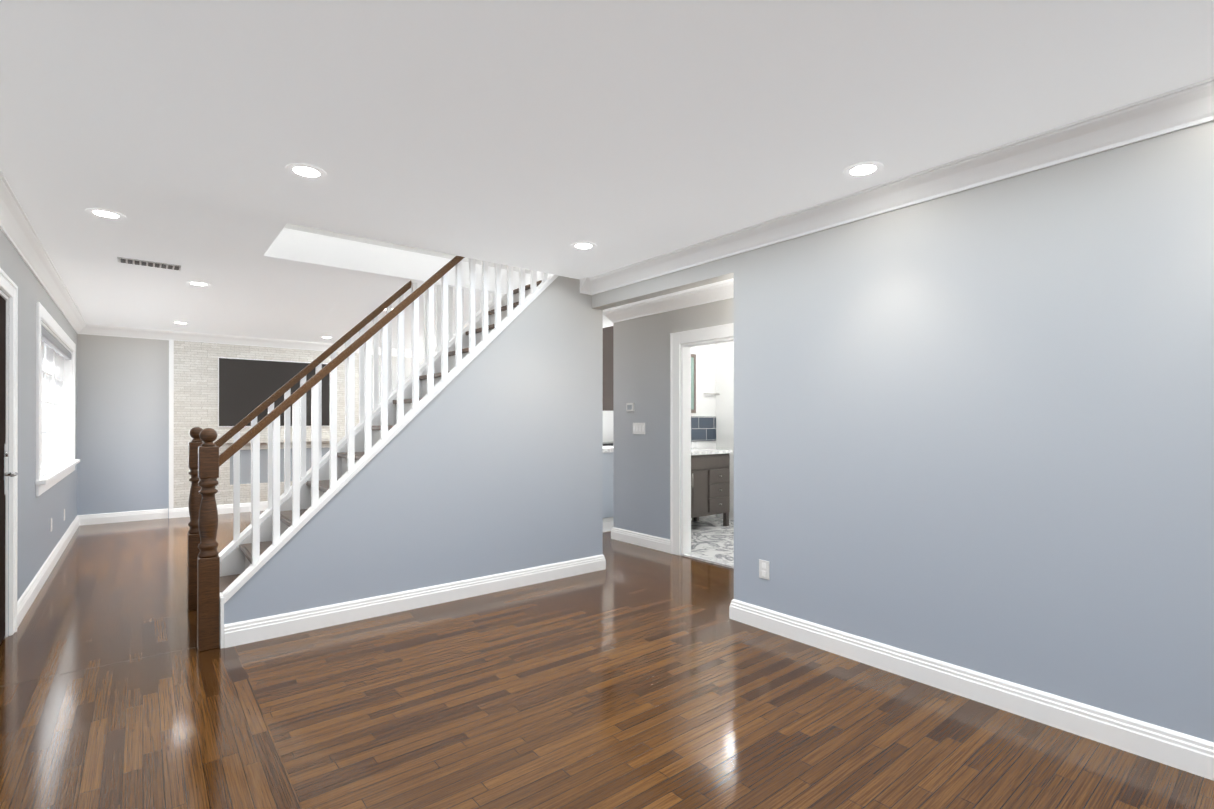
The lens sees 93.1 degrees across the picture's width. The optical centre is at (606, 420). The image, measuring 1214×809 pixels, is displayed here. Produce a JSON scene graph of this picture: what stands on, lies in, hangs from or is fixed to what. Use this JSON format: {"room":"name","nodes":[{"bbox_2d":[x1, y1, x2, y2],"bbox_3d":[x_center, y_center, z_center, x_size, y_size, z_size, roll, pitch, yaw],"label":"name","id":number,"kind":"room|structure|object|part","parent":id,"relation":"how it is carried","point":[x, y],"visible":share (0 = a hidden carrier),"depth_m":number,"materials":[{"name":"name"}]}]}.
{"room":"living room","nodes":[
{"label":"living room","id":0,"kind":"room"},
{"bbox_2d":[0,229,76,635],"bbox_3d":[-2.941,0.045,2.526,0.150,2.500,12.050,0,0,-39],"label":"wall","id":1,"kind":"structure","parent":0,"point":[38,540],"depth_m":4.14,"materials":[{"name":"grey paint"}]},
{"bbox_2d":[0,296,5,643],"bbox_3d":[-3.369,0.283,3.131,0.050,2.009,0.764,0,0,-39],"label":"entry door","id":2,"kind":"structure","parent":1,"relation":"in","point":[2,439],"depth_m":3.33,"materials":[{"name":"brown wood"}]},
{"bbox_2d":[3,444,17,494],"bbox_3d":[-3.501,0.286,3.367,0.059,0.300,0.142,0,0,-39],"label":"door handle","id":3,"kind":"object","parent":2,"relation":"attached to","point":[10,474],"depth_m":3.38,"materials":[{"name":"silver metal"}]},
{"bbox_2d":[0,268,17,636],"bbox_3d":[-3.396,0.233,3.110,0.177,2.125,0.980,0,0,-39],"label":"door frame","id":4,"kind":"structure","parent":1,"relation":"attached to","point":[8,287],"depth_m":3.47,"materials":[{"name":"white wood"}]},
{"bbox_2d":[0,169,87,334],"bbox_3d":[-2.846,-1.146,2.605,0.096,0.118,11.750,0,0,-39],"label":"crown molding","id":5,"kind":"structure","parent":1,"relation":"attached to","point":[16,226],"depth_m":3.91,"materials":[{"name":"white wood"}]},
{"bbox_2d":[17,515,80,627],"bbox_3d":[-5.111,1.234,5.341,0.020,0.130,4.640,0,0,-39],"label":"baseboard","id":6,"kind":"structure","parent":1,"relation":"attached to","point":[31,592],"depth_m":4.58,"materials":[{"name":"white wood"}]},
{"bbox_2d":[35,302,79,496],"bbox_3d":[-5.308,-0.163,5.499,0.209,1.475,3.110,0,0,-39],"label":"living room window","id":7,"kind":"structure","parent":1,"relation":"in","point":[52,343],"depth_m":5.79,"materials":[{"name":"white"}]},
{"bbox_2d":[77,334,423,517],"bbox_3d":[-3.625,0.056,9.627,7.720,2.500,0.150,0,0,-39],"label":"wall","id":8,"kind":"structure","parent":0,"point":[123,421],"depth_m":7.42,"materials":[{"name":"grey paint"}]},
{"bbox_2d":[81,508,167,525],"bbox_3d":[-6.211,1.238,7.423,0.870,0.130,0.020,0,0,-39],"label":"baseboard","id":9,"kind":"structure","parent":8,"relation":"attached to","point":[115,517],"depth_m":7.40,"materials":[{"name":"white wood"}]},
{"bbox_2d":[88,324,423,357],"bbox_3d":[-3.559,-1.135,9.523,7.450,0.118,0.096,0,0,-39],"label":"crown molding","id":10,"kind":"structure","parent":8,"relation":"attached to","point":[101,330],"depth_m":7.97,"materials":[{"name":"white"}]},
{"bbox_2d":[169,340,358,518],"bbox_3d":[-4.835,0.114,8.479,2.585,2.381,0.109,0,0,-39],"label":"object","id":11,"kind":"object","parent":8,"relation":"attached to","point":[193,384],"visible":0.23,"depth_m":8.00,"materials":[{"name":"grey"}]},
{"bbox_3d":[-4.853,0.114,8.501,2.585,2.381,0.054,0,0,-39],"label":"trim","id":12,"kind":"part","parent":11,"relation":"part of","materials":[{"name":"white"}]},
{"bbox_2d":[218,357,329,426],"bbox_3d":[-4.843,-0.401,8.485,1.494,0.974,0.021,0,0,-39],"label":"television","id":13,"kind":"object","parent":11,"relation":"attached to","point":[246,387],"visible":0.58,"depth_m":8.28,"materials":[{"name":"grey"}]},
{"bbox_2d":[284,223,529,273],"bbox_3d":[-0.917,-2.581,4.901,3.560,2.300,1.090,0,0,-39],"label":"wall","id":14,"kind":"structure","parent":0,"point":[364,240],"depth_m":4.72,"materials":[{"name":"white paint"}]},
{"bbox_2d":[224,276,602,623],"bbox_3d":[-1.150,0.049,4.207,2.770,2.498,0.110,0,0,-39],"label":"wall","id":15,"kind":"structure","parent":0,"point":[487,460],"depth_m":4.31,"materials":[{"name":"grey paint"}]},
{"bbox_2d":[224,554,605,647],"bbox_3d":[-1.111,1.232,4.172,2.790,0.130,0.050,0,0,-39],"label":"baseboard","id":16,"kind":"structure","parent":15,"relation":"attached to","point":[269,627],"depth_m":3.88,"materials":[{"name":"white wood"}]},
{"bbox_2d":[0,510,1213,808],"bbox_3d":[0.059,1.358,4.952,7.870,0.121,12.050,0,0,-39],"label":"floor","id":17,"kind":"structure","parent":0,"point":[630,676],"depth_m":2.54,"materials":[{"name":"brown wood"}]},
{"bbox_2d":[187,255,558,651],"bbox_3d":[-1.522,-0.470,4.479,2.774,3.535,1.024,0,0,-39],"label":"staircase","id":18,"kind":"structure","parent":17,"relation":"on","point":[216,580],"depth_m":4.01,"materials":[{"name":"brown wood"}]},
{"bbox_2d":[0,0,1213,351],"bbox_3d":[0.059,-1.316,4.956,7.870,0.230,12.050,0,0,-39],"label":"ceiling","id":19,"kind":"structure","parent":0,"point":[538,136],"depth_m":2.31,"materials":[{"name":"white paint"}]},
{"bbox_2d":[85,208,125,219],"bbox_3d":[-2.912,-1.202,3.342,0.178,0.004,0.178,0,0,24],"label":"recessed light","id":20,"kind":"object","parent":19,"relation":"in","point":[103,213],"depth_m":3.33,"materials":[{"name":"white"}]},
{"bbox_2d":[117,257,180,270],"bbox_3d":[-3.491,-1.198,4.392,0.380,0.011,0.160,0,0,-39],"label":"ceiling vent","id":21,"kind":"object","parent":19,"relation":"in","point":[147,263],"visible":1,"depth_m":4.37,"materials":[{"name":"white metal"}]},
{"bbox_2d":[172,321,189,323],"bbox_3d":[-5.211,-1.196,7.026,0.178,0.004,0.178,0,0,24],"label":"recessed light","id":22,"kind":"object","parent":19,"relation":"in","point":[175,321],"depth_m":7.00,"materials":[{"name":"white"}]},
{"bbox_2d":[186,281,210,285],"bbox_3d":[-3.573,-1.199,5.033,0.178,0.004,0.178,0,0,6],"label":"recessed light","id":23,"kind":"object","parent":19,"relation":"in","point":[196,283],"depth_m":5.02,"materials":[{"name":"white"}]},
{"bbox_2d":[285,163,326,179],"bbox_3d":[-1.450,-1.203,2.776,0.178,0.004,0.178,0,0,-30],"label":"recessed light","id":24,"kind":"object","parent":19,"relation":"in","point":[307,171],"depth_m":2.77,"materials":[{"name":"white"}]},
{"bbox_2d":[571,242,596,249],"bbox_3d":[-0.161,-1.201,3.948,0.178,0.004,0.178,0,0,42],"label":"recessed light","id":25,"kind":"object","parent":19,"relation":"in","point":[577,245],"depth_m":3.94,"materials":[{"name":"white plastic"}]},
{"bbox_2d":[843,161,883,177],"bbox_3d":[1.228,-1.203,2.756,0.178,0.004,0.178,0,0,24],"label":"recessed light","id":26,"kind":"object","parent":19,"relation":"in","point":[856,170],"depth_m":2.75,"materials":[{"name":"white"}]},
{"bbox_2d":[603,517,612,531],"bbox_3d":[-0.616,1.302,9.101,3.400,0.006,4.450,0,0,-39],"label":"floor","id":27,"kind":"structure","parent":0,"point":[608,524],"depth_m":7.19,"materials":[{"name":"white tile"}]},
{"bbox_2d":[603,454,612,517],"bbox_3d":[0.108,0.860,8.208,2.000,0.873,0.650,0,0,-39],"label":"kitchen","id":28,"kind":"object","parent":27,"relation":"on","point":[607,479],"depth_m":7.71,"materials":[{"name":"grey paint"}]},
{"bbox_2d":[603,446,612,453],"bbox_3d":[0.108,0.399,8.208,2.080,0.050,0.730,0,0,-39],"label":"countertop","id":29,"kind":"structure","parent":28,"relation":"on","point":[606,449],"depth_m":7.71,"materials":[{"name":"white stone"}]},
{"bbox_2d":[603,442,612,445],"bbox_3d":[-0.648,0.406,9.675,2.710,0.040,0.620,0,0,-39],"label":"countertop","id":30,"kind":"structure","parent":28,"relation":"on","point":[604,443],"depth_m":9.83,"materials":[{"name":"white stone"}]},
{"bbox_2d":[603,411,612,441],"bbox_3d":[-0.875,0.057,9.980,2.700,2.500,0.100,0,0,-39],"label":"wall","id":31,"kind":"structure","parent":0,"point":[607,426],"depth_m":10.64,"materials":[{"name":"white"}]},
{"bbox_2d":[603,326,612,410],"bbox_3d":[0.163,-0.599,6.648,0.278,0.960,0.348,0,0,-39],"label":"upper cabinet","id":32,"kind":"object","parent":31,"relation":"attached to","point":[607,368],"visible":0.14,"depth_m":6.62,"materials":[{"name":"brown"}]},
{"bbox_2d":[610,517,733,568],"bbox_3d":[1.440,1.292,6.198,1.955,0.018,2.350,0,0,-39],"label":"floor","id":33,"kind":"structure","parent":0,"point":[712,539],"depth_m":6.09,"materials":[{"name":"white tile"}]},
{"bbox_2d":[691,442,731,525],"bbox_3d":[0.960,0.781,6.932,1.040,1.018,0.597,0,0,-39],"label":"bathroom vanity","id":34,"kind":"object","parent":33,"relation":"on","point":[710,481],"visible":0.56,"depth_m":6.82,"materials":[{"name":"grey"}]},
{"bbox_2d":[613,298,733,538],"bbox_3d":[1.178,0.049,5.074,0.120,2.500,3.370,0,0,-39],"label":"wall","id":35,"kind":"structure","parent":0,"point":[641,462],"depth_m":5.89,"materials":[{"name":"grey paint"}]},
{"bbox_2d":[626,403,633,411],"bbox_3d":[0.248,-0.144,6.110,0.025,0.090,0.110,0,0,-39],"label":"thermostat","id":36,"kind":"object","parent":35,"relation":"attached to","point":[629,406],"visible":0.98,"depth_m":6.10,"materials":[{"name":"white plastic"}]},
{"bbox_2d":[633,423,644,433],"bbox_3d":[0.332,0.080,6.017,0.010,0.120,0.190,0,0,-39],"label":"light switch","id":37,"kind":"object","parent":35,"relation":"attached to","point":[638,428],"visible":1,"depth_m":6.01,"materials":[{"name":"white plastic"}]},
{"bbox_2d":[611,527,669,552],"bbox_3d":[0.339,1.235,5.997,0.020,0.130,0.915,0,0,-39],"label":"baseboard","id":38,"kind":"structure","parent":35,"relation":"attached to","point":[640,539],"depth_m":5.96,"materials":[{"name":"white wood"}]},
{"bbox_2d":[603,281,733,322],"bbox_3d":[1.030,-1.142,5.095,0.106,0.118,3.346,0,0,-39],"label":"crown molding","id":39,"kind":"structure","parent":35,"relation":"attached to","point":[723,291],"depth_m":5.55,"materials":[{"name":"white wood"}]},
{"bbox_2d":[670,323,733,555],"bbox_3d":[0.999,0.222,5.270,0.149,2.155,1.030,0,0,-39],"label":"door frame","id":40,"kind":"structure","parent":35,"relation":"attached to","point":[680,446],"depth_m":5.56,"materials":[{"name":"white wood"}]},
{"bbox_2d":[691,344,715,520],"bbox_3d":[0.813,0.052,7.274,1.520,2.500,0.130,0,0,-39],"label":"wall","id":41,"kind":"structure","parent":0,"point":[714,368],"depth_m":7.60,"materials":[{"name":"white paint"}]},
{"bbox_2d":[691,354,695,412],"bbox_3d":[0.873,-0.473,7.185,0.600,0.750,0.104,0,0,-39],"label":"mirror","id":42,"kind":"object","parent":41,"relation":"attached to","point":[693,383],"visible":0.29,"depth_m":7.30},
{"bbox_2d":[691,416,715,441],"bbox_3d":[0.909,0.105,7.274,1.420,0.325,0.012,0,0,-39],"label":"wall tile","id":43,"kind":"structure","parent":41,"relation":"attached to","point":[703,428],"depth_m":7.56,"materials":[{"name":"blue tile"}]},
{"bbox_2d":[716,341,733,519],"bbox_3d":[2.247,0.052,6.853,0.120,2.500,2.590,0,0,-39],"label":"wall","id":44,"kind":"structure","parent":0,"point":[724,351],"depth_m":7.59,"materials":[{"name":"white paint"}]},
{"bbox_2d":[592,120,1213,741],"bbox_3d":[1.849,0.045,2.607,0.120,2.500,6.150,0,0,-39],"label":"wall","id":45,"kind":"structure","parent":0,"point":[974,428],"depth_m":2.58,"materials":[{"name":"grey paint"}]},
{"bbox_2d":[759,559,769,579],"bbox_3d":[0.979,0.926,3.580,0.009,0.115,0.075,0,0,-39],"label":"outlet","id":46,"kind":"object","parent":45,"relation":"attached to","point":[764,569],"visible":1,"depth_m":3.57,"materials":[{"name":"white plastic"}]},
{"bbox_2d":[580,77,1213,294],"bbox_3d":[1.717,-1.146,2.597,0.100,0.118,5.999,0,0,-39],"label":"crown molding","id":47,"kind":"structure","parent":45,"relation":"attached to","point":[1170,111],"depth_m":2.68,"materials":[{"name":"white wood"}]},
{"bbox_2d":[729,599,1213,780],"bbox_3d":[2.230,1.229,2.039,0.040,0.130,4.490,0,0,-39],"label":"baseboard","id":48,"kind":"structure","parent":45,"relation":"attached to","point":[1177,750],"depth_m":2.57,"materials":[{"name":"white wood"}]}
]}

